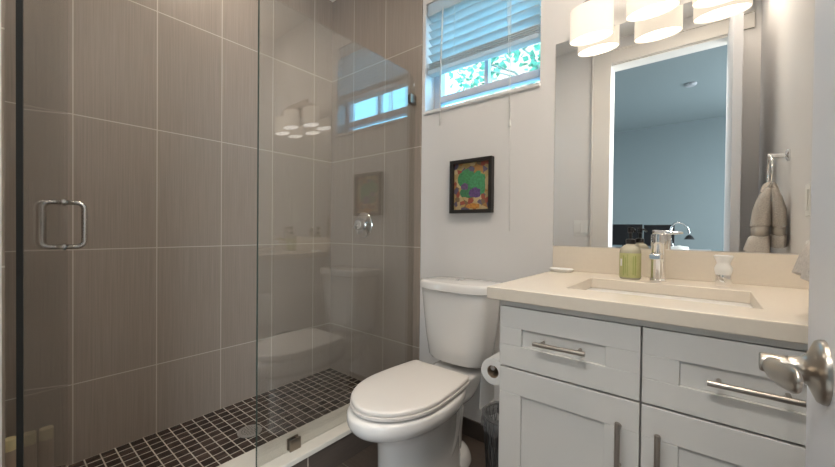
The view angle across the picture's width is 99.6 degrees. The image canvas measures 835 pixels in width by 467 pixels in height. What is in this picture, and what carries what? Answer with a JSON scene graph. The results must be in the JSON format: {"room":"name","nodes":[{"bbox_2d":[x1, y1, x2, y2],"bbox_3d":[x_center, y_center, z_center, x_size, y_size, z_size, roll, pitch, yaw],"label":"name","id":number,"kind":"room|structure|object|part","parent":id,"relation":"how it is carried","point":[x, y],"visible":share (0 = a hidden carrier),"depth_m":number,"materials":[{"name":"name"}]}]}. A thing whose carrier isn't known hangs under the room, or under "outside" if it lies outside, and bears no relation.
{"room":"bathroom","nodes":[
{"label":"bathroom","id":0,"kind":"room"},
{"bbox_2d":[0,0,1,466],"bbox_3d":[-1.371,-0.276,0.929,0.802,2.785,0.342,1,1,39],"label":"wall","id":1,"kind":"structure","parent":0,"point":[0,0],"depth_m":0.81,"materials":[{"name":"white paint"}]},
{"bbox_2d":[1,0,4,466],"bbox_3d":[-1.279,-0.301,1.078,0.754,2.635,0.006,1,1,39],"label":"wall tile","id":2,"kind":"structure","parent":1,"relation":"attached to","point":[2,1],"depth_m":0.84,"materials":[{"name":"grey tile"}]},
{"bbox_2d":[16,0,86,466],"bbox_3d":[-1.167,-0.020,1.078,0.132,1.766,0.584,0,1,-30],"label":"shower door","id":3,"kind":"structure","parent":2,"relation":"attached to","point":[55,12],"depth_m":1.15,"materials":[{"name":"clear glass"}]},
{"bbox_3d":[-1.309,-0.032,1.249,0.061,0.178,0.017,0,1,-37],"label":"pull handle","id":4,"kind":"part","parent":3,"relation":"part of","materials":[{"name":"grey metal"}]},
{"bbox_3d":[-1.146,-0.020,1.093,0.010,1.766,0.581,0,1,-37],"label":"glass","id":5,"kind":"part","parent":3,"relation":"part of","materials":[{"name":"clear glass"}]},
{"bbox_3d":[-1.252,-0.032,1.292,0.061,0.178,0.017,0,1,-37],"label":"pull handle","id":6,"kind":"part","parent":3,"relation":"part of","materials":[{"name":"grey metal"}]},
{"bbox_2d":[5,0,332,466],"bbox_3d":[-1.199,-0.283,1.867,0.120,2.785,2.011,1,1,39],"label":"wall","id":7,"kind":"structure","parent":0,"point":[163,94],"depth_m":1.75,"materials":[{"name":"tile"}]},
{"bbox_2d":[65,368,361,466],"bbox_3d":[-0.850,1.038,1.712,0.654,0.153,1.531,1,1,39],"label":"floor","id":8,"kind":"structure","parent":0,"point":[211,439],"depth_m":1.75,"materials":[{"name":"tile"}]},
{"bbox_2d":[5,436,15,466],"bbox_3d":[-1.504,0.859,1.300,0.041,0.207,0.041,1,1,39],"label":"bottle","id":9,"kind":"object","parent":8,"relation":"on","point":[10,442],"visible":0.66,"depth_m":1.29,"materials":[{"name":"beige"}]},
{"bbox_2d":[24,430,36,466],"bbox_3d":[-1.474,0.859,1.337,0.041,0.207,0.041,1,1,39],"label":"bottle","id":10,"kind":"object","parent":8,"relation":"on","point":[30,445],"visible":0.8,"depth_m":1.33,"materials":[{"name":"beige"}]},
{"bbox_2d":[39,427,43,466],"bbox_3d":[-1.445,0.858,1.373,0.041,0.207,0.041,1,1,39],"label":"bottle","id":11,"kind":"object","parent":8,"relation":"on","point":[41,430],"visible":0.27,"depth_m":1.35,"materials":[{"name":"beige"}]},
{"bbox_2d":[237,424,261,437],"bbox_3d":[-0.820,0.965,1.723,0.110,0.006,0.110,1,1,39],"label":"floor drain","id":12,"kind":"object","parent":8,"relation":"on","point":[248,431],"visible":0.98,"depth_m":1.71,"materials":[{"name":"silver metal"}]},
{"bbox_2d":[337,434,488,466],"bbox_3d":[0.038,1.082,0.830,1.738,0.100,1.971,1,1,39],"label":"floor","id":13,"kind":"structure","parent":0,"point":[368,457],"depth_m":1.62,"materials":[{"name":"tile"}]},
{"bbox_2d":[217,403,372,466],"bbox_3d":[-0.536,0.950,1.456,0.189,0.140,1.516,1,1,39],"label":"curb","id":14,"kind":"object","parent":13,"relation":"on","point":[327,440],"visible":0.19,"depth_m":1.51,"materials":[{"name":"stone"}]},
{"bbox_2d":[256,0,415,466],"bbox_3d":[-0.310,-0.010,1.662,0.028,1.782,0.902,1,1,39],"label":"screen","id":15,"kind":"object","parent":14,"relation":"on","point":[294,442],"visible":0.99,"depth_m":1.32,"materials":[{"name":"clear glass"}]},
{"bbox_2d":[347,276,500,466],"bbox_3d":[0.028,0.620,1.460,0.385,0.812,0.747,1,1,39],"label":"toilet","id":16,"kind":"object","parent":13,"relation":"on","point":[413,410],"visible":0.99,"depth_m":1.42,"materials":[{"name":"white ceramic"}]},
{"bbox_3d":[-0.016,0.824,1.408,0.362,0.404,0.613,1,1,39],"label":"bowl","id":17,"kind":"part","parent":16,"relation":"part of","materials":[{"name":"white ceramic"}]},
{"bbox_3d":[-0.044,0.611,1.370,0.344,0.014,0.476,1,1,39],"label":"seat","id":18,"kind":"part","parent":16,"relation":"part of","materials":[{"name":"white plastic"}]},
{"bbox_3d":[-0.044,0.594,1.369,0.340,0.018,0.472,1,1,39],"label":"lid","id":19,"kind":"part","parent":16,"relation":"part of","materials":[{"name":"white plastic"}]},
{"bbox_3d":[0.194,0.241,1.653,0.382,0.041,0.235,1,1,39],"label":"tank lid","id":20,"kind":"part","parent":16,"relation":"part of","materials":[{"name":"white ceramic"}]},
{"bbox_3d":[0.194,0.424,1.656,0.362,0.328,0.215,1,1,39],"label":"tank","id":21,"kind":"part","parent":16,"relation":"part of","materials":[{"name":"white ceramic"}]},
{"bbox_2d":[481,400,498,466],"bbox_3d":[0.327,0.841,1.303,0.190,0.375,0.190,1,1,39],"label":"basket","id":22,"kind":"object","parent":13,"relation":"on","point":[490,412],"visible":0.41,"depth_m":1.27,"materials":[{"name":"grey wicker"}]},
{"bbox_2d":[498,288,807,466],"bbox_3d":[0.696,0.616,1.018,0.727,0.842,0.642,1,1,39],"label":"vanity cabinet","id":23,"kind":"object","parent":13,"relation":"on","point":[577,389],"visible":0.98,"depth_m":0.81,"materials":[{"name":"white paint"}]},
{"bbox_3d":[0.362,0.292,0.900,0.128,0.013,0.036,1,1,39],"label":"handle","id":24,"kind":"part","parent":23,"relation":"part of","materials":[{"name":"silver metal"}]},
{"bbox_3d":[0.375,0.658,0.924,0.347,0.544,0.018,1,1,39],"label":"door","id":25,"kind":"part","parent":23,"relation":"part of","materials":[{"name":"white paint"}]},
{"bbox_3d":[0.379,0.296,0.920,0.347,0.170,0.018,1,1,39],"label":"drawer","id":26,"kind":"part","parent":23,"relation":"part of","materials":[{"name":"white paint"}]},
{"bbox_3d":[0.464,0.498,0.817,0.011,0.128,0.036,1,1,39],"label":"handle","id":27,"kind":"part","parent":23,"relation":"part of","materials":[{"name":"silver metal"}]},
{"bbox_2d":[487,246,808,344],"bbox_3d":[0.691,0.127,1.035,0.773,0.135,0.623,1,1,39],"label":"countertop","id":28,"kind":"structure","parent":23,"relation":"on","point":[778,297],"depth_m":1.02,"materials":[{"name":"stone"}]},
{"bbox_2d":[550,267,572,272],"bbox_3d":[0.583,0.148,1.429,0.092,0.014,0.066,1,1,39],"label":"soap dish","id":29,"kind":"object","parent":28,"relation":"on","point":[555,269],"visible":1,"depth_m":1.41,"materials":[{"name":"white ceramic"}]},
{"bbox_2d":[619,227,640,279],"bbox_3d":[0.748,0.068,1.239,0.066,0.181,0.066,0,1,-34],"label":"soap dispenser","id":30,"kind":"object","parent":28,"relation":"on","point":[630,253],"visible":1,"depth_m":1.22,"materials":[{"name":"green plastic"}]},
{"bbox_2d":[623,254,635,275],"bbox_3d":[0.730,0.109,1.215,0.038,0.074,0.006,1,1,36],"label":"print","id":31,"kind":"object","parent":30,"relation":"attached to","point":[629,260],"depth_m":1.21,"materials":[{"name":"green"}]},
{"bbox_2d":[619,244,640,279],"bbox_3d":[0.747,0.096,1.239,0.065,0.124,0.065,1,1,39],"label":"bottle","id":32,"kind":"object","parent":30,"relation":"attached to","point":[630,254],"depth_m":1.21,"materials":[{"name":"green plastic"}]},
{"bbox_2d":[649,230,679,281],"bbox_3d":[0.799,0.074,1.149,0.084,0.172,0.131,1,1,39],"label":"faucet","id":33,"kind":"object","parent":28,"relation":"on","point":[657,255],"visible":1,"depth_m":1.17,"materials":[{"name":"silver metal"}]},
{"bbox_3d":[0.776,0.075,1.145,0.032,0.028,0.095,1,1,39],"label":"spout","id":34,"kind":"part","parent":33,"relation":"part of","materials":[{"name":"silver metal"}]},
{"bbox_3d":[0.822,-0.003,1.171,0.032,0.017,0.084,0,1,-31],"label":"lever","id":35,"kind":"part","parent":33,"relation":"part of","materials":[{"name":"silver metal"}]},
{"bbox_2d":[714,255,733,286],"bbox_3d":[0.946,0.115,1.091,0.047,0.094,0.047,1,1,39],"label":"air freshener","id":36,"kind":"object","parent":28,"relation":"on","point":[723,269],"visible":1,"depth_m":1.08,"materials":[{"name":"white plastic"}]},
{"bbox_2d":[715,274,731,286],"bbox_3d":[0.946,0.145,1.091,0.040,0.034,0.040,1,1,39],"label":"base","id":37,"kind":"object","parent":36,"relation":"on","point":[725,280],"depth_m":1.08,"materials":[{"name":"silver metal"}]},
{"bbox_2d":[714,255,733,275],"bbox_3d":[0.946,0.098,1.090,0.047,0.062,0.047,1,1,39],"label":"jar","id":38,"kind":"object","parent":36,"relation":"on","point":[723,267],"depth_m":1.08,"materials":[{"name":"white glass"}]},
{"bbox_3d":[0.527,0.203,0.803,0.727,0.016,0.020,1,1,39],"label":"rail","id":39,"kind":"part","parent":23,"relation":"part of","materials":[{"name":"white paint"}]},
{"bbox_3d":[0.523,0.499,0.768,0.011,0.128,0.036,1,1,39],"label":"handle","id":40,"kind":"part","parent":23,"relation":"part of","materials":[{"name":"silver metal"}]},
{"bbox_3d":[0.656,0.663,0.694,0.372,0.544,0.018,1,1,39],"label":"door","id":41,"kind":"part","parent":23,"relation":"part of","materials":[{"name":"white paint"}]},
{"bbox_3d":[0.660,0.301,0.690,0.372,0.170,0.018,1,1,39],"label":"drawer","id":42,"kind":"part","parent":23,"relation":"part of","materials":[{"name":"white paint"}]},
{"bbox_3d":[0.639,0.300,0.673,0.134,0.011,0.036,1,1,39],"label":"handle","id":43,"kind":"part","parent":23,"relation":"part of","materials":[{"name":"silver metal"}]},
{"bbox_2d":[419,0,798,422],"bbox_3d":[0.338,-0.267,1.817,2.562,2.785,0.140,1,1,39],"label":"wall","id":44,"kind":"structure","parent":0,"point":[495,246],"depth_m":1.69,"materials":[{"name":"white paint"}]},
{"bbox_2d":[330,0,422,380],"bbox_3d":[-0.294,-0.303,2.239,0.808,2.635,0.008,1,1,39],"label":"wall tile","id":45,"kind":"structure","parent":44,"relation":"attached to","point":[377,45],"depth_m":2.21,"materials":[{"name":"grey tile"}]},
{"bbox_2d":[352,212,372,237],"bbox_3d":[-0.370,-0.056,2.250,0.164,0.164,0.072,1,1,39],"label":"shower valve","id":46,"kind":"object","parent":45,"relation":"attached to","point":[363,224],"visible":1,"depth_m":2.24,"materials":[{"name":"silver metal"}]},
{"bbox_3d":[-0.375,-0.056,2.243,0.068,0.068,0.054,1,1,39],"label":"lever","id":47,"kind":"part","parent":46,"relation":"part of","materials":[{"name":"silver metal"}]},
{"bbox_2d":[449,156,493,213],"bbox_3d":[0.268,-0.238,1.765,0.240,0.270,0.029,1,1,39],"label":"framed picture","id":48,"kind":"object","parent":44,"relation":"attached to","point":[471,187],"visible":1,"depth_m":1.76,"materials":[{"name":"multicoloured paper"}]},
{"bbox_2d":[454,160,487,209],"bbox_3d":[0.272,-0.238,1.771,0.206,0.236,0.004,1,1,39],"label":"print","id":49,"kind":"object","parent":48,"relation":"attached to","point":[470,178],"depth_m":1.77},
{"bbox_2d":[462,416,486,442],"bbox_3d":[0.311,0.983,1.744,0.776,0.086,0.011,1,1,39],"label":"baseboard","id":50,"kind":"structure","parent":44,"relation":"attached to","point":[471,428],"depth_m":1.76,"materials":[{"name":"wood"}]},
{"bbox_2d":[424,59,540,115],"bbox_3d":[0.332,-0.961,1.807,0.654,0.617,0.142,1,1,39],"label":"window","id":51,"kind":"structure","parent":44,"relation":"in","point":[489,87],"depth_m":1.82,"materials":[{"name":"white plastic"}]},
{"bbox_3d":[0.363,-0.971,1.845,0.646,0.597,0.045,1,1,39],"label":"frame","id":52,"kind":"part","parent":51,"relation":"part of","materials":[{"name":"white plastic"}]},
{"bbox_3d":[0.315,-0.663,1.793,0.654,0.020,0.097,1,1,39],"label":"sill","id":53,"kind":"part","parent":51,"relation":"part of","materials":[{"name":"white paint"}]},
{"bbox_3d":[0.359,-0.751,1.833,0.571,0.040,0.047,1,1,39],"label":"rail","id":54,"kind":"part","parent":51,"relation":"part of","materials":[{"name":"white plastic"}]},
{"bbox_2d":[428,0,540,217],"bbox_3d":[0.304,-0.640,1.780,0.622,1.250,0.076,1,1,39],"label":"window blind","id":55,"kind":"object","parent":44,"relation":"attached to","point":[464,33],"visible":0.92,"depth_m":1.78,"materials":[{"name":"white plastic"}]},
{"bbox_3d":[0.317,-1.231,1.782,0.622,0.068,0.056,1,1,39],"label":"head rail","id":56,"kind":"part","parent":55,"relation":"part of","materials":[{"name":"white"}]},
{"bbox_3d":[0.313,-0.890,1.785,0.622,0.024,0.050,1,1,39],"label":"rail","id":57,"kind":"part","parent":55,"relation":"part of","materials":[{"name":"white"}]},
{"bbox_3d":[0.424,-0.605,1.642,0.031,1.185,0.013,1,1,39],"label":"lift cord","id":58,"kind":"part","parent":55,"relation":"part of","materials":[{"name":"white fabric"}]},
{"bbox_3d":[0.433,-1.042,1.658,0.002,0.310,0.002,1,1,39],"label":"ladder cord","id":59,"kind":"part","parent":55,"relation":"part of","materials":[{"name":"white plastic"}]},
{"bbox_2d":[570,0,732,45],"bbox_3d":[0.819,-0.873,1.239,0.543,0.233,0.145,1,1,39],"label":"vanity light","id":60,"kind":"object","parent":44,"relation":"attached to","point":[591,21],"visible":1,"depth_m":1.31,"materials":[{"name":"white glass"}]},
{"bbox_3d":[0.676,-0.820,1.371,0.155,0.122,0.092,1,1,39],"label":"lamp shade","id":61,"kind":"part","parent":60,"relation":"part of","materials":[{"name":"white glass"}]},
{"bbox_2d":[571,30,612,44],"bbox_3d":[0.675,-0.763,1.372,0.149,0.003,0.086,1,1,39],"label":"diffuser","id":62,"kind":"object","parent":60,"relation":"attached to","point":[582,37],"depth_m":1.37,"materials":[{"name":"white glass"}]},
{"bbox_3d":[0.808,-0.825,1.214,0.155,0.122,0.092,1,1,39],"label":"lamp shade","id":63,"kind":"part","parent":60,"relation":"part of","materials":[{"name":"white glass"}]},
{"bbox_2d":[627,1,678,20],"bbox_3d":[0.807,-0.768,1.214,0.149,0.003,0.086,1,1,39],"label":"diffuser","id":64,"kind":"object","parent":60,"relation":"attached to","point":[644,10],"depth_m":1.21,"materials":[{"name":"white glass"}]},
{"bbox_2d":[693,0,728,6],"bbox_3d":[0.975,-0.760,1.126,0.149,0.003,0.086,1,1,39],"label":"diffuser","id":65,"kind":"object","parent":60,"relation":"attached to","point":[696,3],"depth_m":1.16,"materials":[{"name":"white glass"}]},
{"bbox_3d":[0.976,-0.816,1.125,0.155,0.122,0.092,1,1,39],"label":"lamp shade","id":66,"kind":"part","parent":60,"relation":"part of","materials":[{"name":"white glass"}]},
{"bbox_2d":[553,246,808,288],"bbox_3d":[0.882,0.109,1.269,0.773,0.100,0.019,1,1,39],"label":"backsplash","id":67,"kind":"structure","parent":44,"relation":"attached to","point":[774,270],"depth_m":1.20,"materials":[{"name":"stone"}]},
{"bbox_2d":[553,0,814,253],"bbox_3d":[0.889,-0.374,1.273,0.772,0.862,0.005,1,1,39],"label":"wall mirror","id":68,"kind":"object","parent":44,"relation":"attached to","point":[687,120],"visible":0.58,"depth_m":1.22,"materials":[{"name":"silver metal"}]},
{"bbox_3d":[-0.496,-0.258,0.069,1.638,2.785,0.120,1,1,39],"label":"wall","id":69,"kind":"structure","parent":0,"visible":0},
{"bbox_2d":[758,0,834,466],"bbox_3d":[0.210,-0.160,0.110,0.087,2.378,0.815,1,1,39],"label":"door","id":70,"kind":"structure","parent":69,"relation":"in","point":[815,368],"depth_m":0.37,"materials":[{"name":"white paint"}]},
{"bbox_3d":[0.365,0.138,0.355,0.023,0.030,0.099,1,1,39],"label":"lever","id":71,"kind":"part","parent":70,"relation":"part of","materials":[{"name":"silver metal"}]},
{"label":"outside","id":72,"kind":"structure","parent":0,"visible":0},
{"bbox_3d":[11.247,2.077,17.735,55.000,0.200,38.309,1,1,39],"label":"ground","id":73,"kind":"structure","parent":72,"visible":0},
{"bbox_2d":[449,6,540,94],"bbox_3d":[1.702,-1.230,7.198,3.091,6.445,2.049,1,1,39],"label":"tree","id":74,"kind":"object","parent":73,"relation":"on","point":[534,64],"visible":0.17,"depth_m":6.97,"materials":[{"name":"green plant"}]},
{"bbox_2d":[465,7,540,100],"bbox_3d":[4.526,-2.775,11.152,4.000,9.500,5.000,1,1,39],"label":"building","id":75,"kind":"structure","parent":73,"relation":"on","point":[515,67],"depth_m":9.61,"materials":[{"name":"white paint"}]},
{"bbox_3d":[0.297,0.420,1.144,0.055,0.044,0.149,1,1,39],"label":"paper holder","id":76,"kind":"object","parent":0,"visible":0},
{"bbox_2d":[479,352,500,409],"bbox_3d":[0.264,0.478,1.141,0.087,0.176,0.098,1,1,39],"label":"toilet roll","id":77,"kind":"object","parent":76,"relation":"hanging from","point":[489,378],"visible":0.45,"depth_m":1.12,"materials":[{"name":"white paper"}]},
{"bbox_3d":[0.684,-0.249,0.312,0.120,2.785,1.751,1,1,39],"label":"wall","id":78,"kind":"structure","parent":0,"visible":0},
{"bbox_3d":[0.786,-0.274,0.584,0.067,0.163,0.141,1,1,39],"label":"towel ring","id":79,"kind":"object","parent":78,"relation":"attached to","visible":0},
{"bbox_2d":[792,240,809,281],"bbox_3d":[0.756,-0.068,0.609,0.136,0.308,0.212,1,1,39],"label":"hand towel","id":80,"kind":"object","parent":79,"relation":"hanging from","point":[801,267],"visible":0.15,"depth_m":0.66,"materials":[{"name":"fabric"}]}
]}

